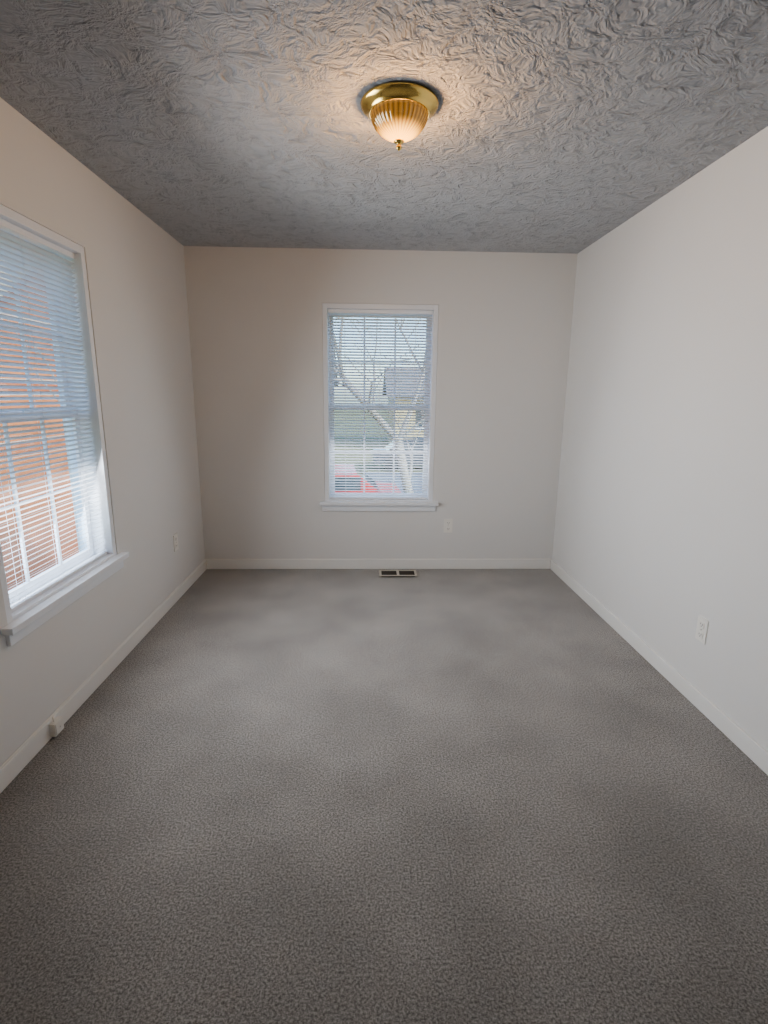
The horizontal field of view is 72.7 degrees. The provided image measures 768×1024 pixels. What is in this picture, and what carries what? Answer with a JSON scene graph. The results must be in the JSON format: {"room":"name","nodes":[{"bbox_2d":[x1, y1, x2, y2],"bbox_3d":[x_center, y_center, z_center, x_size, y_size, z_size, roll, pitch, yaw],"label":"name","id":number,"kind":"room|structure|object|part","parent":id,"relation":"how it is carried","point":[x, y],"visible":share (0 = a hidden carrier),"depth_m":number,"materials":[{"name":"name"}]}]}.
{"room":"empty bedroom","nodes":[
{"label":"empty bedroom","id":0,"kind":"room"},
{"bbox_2d":[0,97,204,765],"bbox_3d":[-1.478,-0.206,1.714,0.200,2.440,5.128,0,13,-2],"label":"wall","id":1,"kind":"structure","parent":0,"point":[135,268],"depth_m":2.80,"materials":[{"name":"paint"}]},
{"bbox_2d":[49,716,63,736],"bbox_3d":[-1.370,0.889,2.187,0.028,0.075,0.064,0,13,-2],"label":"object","id":2,"kind":"structure","parent":1,"relation":"attached to","point":[56,726],"depth_m":2.17,"materials":[{"name":"white plastic"}]},
{"bbox_2d":[0,204,128,645],"bbox_3d":[-1.458,-0.374,2.191,0.212,1.577,0.950,0,13,-2],"label":"window","id":3,"kind":"structure","parent":1,"relation":"in","point":[26,619],"depth_m":2.46,"materials":[{"name":"white plastic"}]},
{"bbox_2d":[0,218,106,611],"bbox_3d":[-1.430,-0.401,2.186,0.048,1.450,0.790,0,13,-2],"label":"window blind","id":4,"kind":"object","parent":3,"relation":"attached to","point":[21,255],"visible":0.98,"depth_m":2.18,"materials":[{"name":"white plastic"}]},
{"bbox_2d":[0,560,207,792],"bbox_3d":[-1.382,0.945,1.976,0.017,0.082,4.728,0,13,-2],"label":"baseboard","id":5,"kind":"structure","parent":1,"relation":"attached to","point":[27,752],"depth_m":2.47,"materials":[{"name":"white wood"}]},
{"bbox_2d":[173,533,178,551],"bbox_3d":[-1.438,0.210,3.610,0.009,0.114,0.070,0,13,-2],"label":"electrical outlet","id":6,"kind":"object","parent":1,"relation":"attached to","point":[175,540],"visible":1,"depth_m":3.60,"materials":[{"name":"white plastic"}]},
{"bbox_2d":[184,246,576,559],"bbox_3d":[-0.022,-0.741,4.168,3.271,2.440,0.200,0,13,-2],"label":"wall","id":7,"kind":"structure","parent":0,"point":[256,329],"depth_m":4.03,"materials":[{"name":"paint"}]},
{"bbox_2d":[208,559,547,568],"bbox_3d":[-0.025,0.432,4.323,2.820,0.082,0.013,0,13,-2],"label":"baseboard","id":8,"kind":"structure","parent":7,"relation":"attached to","point":[212,563],"depth_m":4.32,"materials":[{"name":"white wood"}]},
{"bbox_2d":[0,558,549,768],"bbox_3d":[0.041,0.900,2.038,2.863,0.009,4.678,0,13,-2],"label":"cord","id":9,"kind":"object","parent":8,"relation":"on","point":[12,755],"visible":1,"depth_m":2.70,"materials":[{"name":"white plastic"}]},
{"bbox_2d":[320,303,438,510],"bbox_3d":[-0.035,-0.793,4.120,0.950,1.577,0.212,0,13,-2],"label":"window","id":10,"kind":"structure","parent":7,"relation":"in","point":[329,504],"depth_m":4.16,"materials":[{"name":"white plastic"}]},
{"bbox_3d":[-0.037,-0.834,4.179,0.730,1.384,0.038,0,13,-2],"label":"glass","id":11,"kind":"part","parent":10,"relation":"part of","materials":[{"name":"clear glass"}]},
{"bbox_2d":[328,309,432,498],"bbox_3d":[-0.034,-0.813,4.086,0.790,1.450,0.048,0,13,-2],"label":"window blind","id":12,"kind":"object","parent":10,"relation":"attached to","point":[348,325],"visible":0.96,"depth_m":4.07,"materials":[{"name":"white plastic"}]},
{"bbox_2d":[444,519,452,532],"bbox_3d":[0.525,0.113,4.271,0.070,0.114,0.009,0,13,-2],"label":"electrical outlet","id":13,"kind":"object","parent":7,"relation":"attached to","point":[448,523],"visible":1,"depth_m":4.27,"materials":[{"name":"white plastic"}]},
{"bbox_2d":[0,569,767,1023],"bbox_3d":[0.044,1.062,2.049,3.271,0.150,5.128,0,13,-2],"label":"floor","id":14,"kind":"structure","parent":0,"point":[374,797],"depth_m":1.75,"materials":[{"name":"grey carpet"}]},
{"bbox_2d":[379,570,416,576],"bbox_3d":[0.111,0.493,4.191,0.300,0.020,0.135,0,13,-2],"label":"floor vent","id":15,"kind":"object","parent":14,"relation":"in","point":[397,573],"visible":1,"depth_m":4.18,"materials":[{"name":"beige metal"}]},
{"bbox_2d":[0,0,767,253],"bbox_3d":[0.069,-1.465,1.482,3.271,0.150,5.128,0,13,-2],"label":"ceiling","id":16,"kind":"structure","parent":0,"point":[566,126],"depth_m":1.92,"materials":[{"name":"white paint"}]},
{"bbox_2d":[360,81,438,150],"bbox_3d":[0.055,-1.405,1.906,0.283,0.153,0.283,0,13,-2],"label":"ceiling light","id":17,"kind":"object","parent":16,"relation":"attached to","point":[398,113],"visible":1,"depth_m":1.83,"materials":[{"name":"gold metal"}]},
{"bbox_3d":[0.055,-1.407,1.906,0.210,0.092,0.210,0,13,-2],"label":"lamp shade","id":18,"kind":"part","parent":17,"relation":"part of","materials":[{"name":"glass"}]},
{"bbox_2d":[552,126,767,750],"bbox_3d":[1.591,-0.198,1.817,0.200,2.440,5.128,0,13,-2],"label":"wall","id":19,"kind":"structure","parent":0,"point":[660,542],"depth_m":2.56,"materials":[{"name":"paint"}]},
{"bbox_2d":[548,559,767,774],"bbox_3d":[1.471,0.952,2.071,0.017,0.082,4.728,0,13,-2],"label":"baseboard","id":20,"kind":"structure","parent":19,"relation":"attached to","point":[740,738],"depth_m":2.58,"materials":[{"name":"white wood"}]},
{"bbox_2d":[695,615,708,644],"bbox_3d":[1.465,0.542,2.408,0.009,0.114,0.070,0,13,-2],"label":"electrical outlet","id":21,"kind":"object","parent":19,"relation":"attached to","point":[702,629],"visible":1,"depth_m":2.40,"materials":[{"name":"white plastic"}]},
{"label":"outside","id":22,"kind":"structure","parent":0,"visible":0},
{"bbox_2d":[334,410,422,492],"bbox_3d":[-1.308,-5.484,39.743,160.000,0.300,160.000,0,13,-2],"label":"ground","id":23,"kind":"structure","parent":22,"point":[369,449],"depth_m":33.27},
{"bbox_2d":[0,312,59,400],"bbox_3d":[-2.317,-1.099,5.680,2.893,6.040,2.151,0,13,-2],"label":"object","id":24,"kind":"object","parent":23,"relation":"on","point":[42,358],"depth_m":5.13,"materials":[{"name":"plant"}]},
{"bbox_2d":[0,261,78,590],"bbox_3d":[-8.813,-2.564,10.211,7.050,6.780,12.000,0,13,-2],"label":"brick house","id":25,"kind":"structure","parent":23,"relation":"on","point":[15,559],"depth_m":8.16,"materials":[{"name":"orange"}]},
{"bbox_2d":[335,465,400,492],"bbox_3d":[-1.701,-0.463,13.581,4.299,1.335,1.790,-1,13,-6],"label":"car","id":26,"kind":"object","parent":23,"relation":"on","point":[359,481],"depth_m":12.78,"materials":[{"name":"red paint"}]},
{"bbox_2d":[334,318,424,492],"bbox_3d":[-0.828,-3.134,10.671,7.614,7.916,6.799,0,13,-2],"label":"tree","id":27,"kind":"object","parent":23,"relation":"on","point":[389,411],"depth_m":11.32,"materials":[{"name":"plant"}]},
{"bbox_2d":[372,438,423,470],"bbox_3d":[1.633,-2.600,23.259,4.299,1.335,1.790,0,13,-3],"label":"car","id":28,"kind":"object","parent":23,"relation":"on","point":[396,454],"depth_m":22.38,"materials":[{"name":"grey paint"}]},
{"bbox_2d":[382,368,424,443],"bbox_3d":[5.916,-6.611,33.214,11.800,4.900,9.700,0,13,-2],"label":"house","id":29,"kind":"structure","parent":23,"relation":"on","point":[404,400],"depth_m":29.85,"materials":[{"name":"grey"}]}
]}

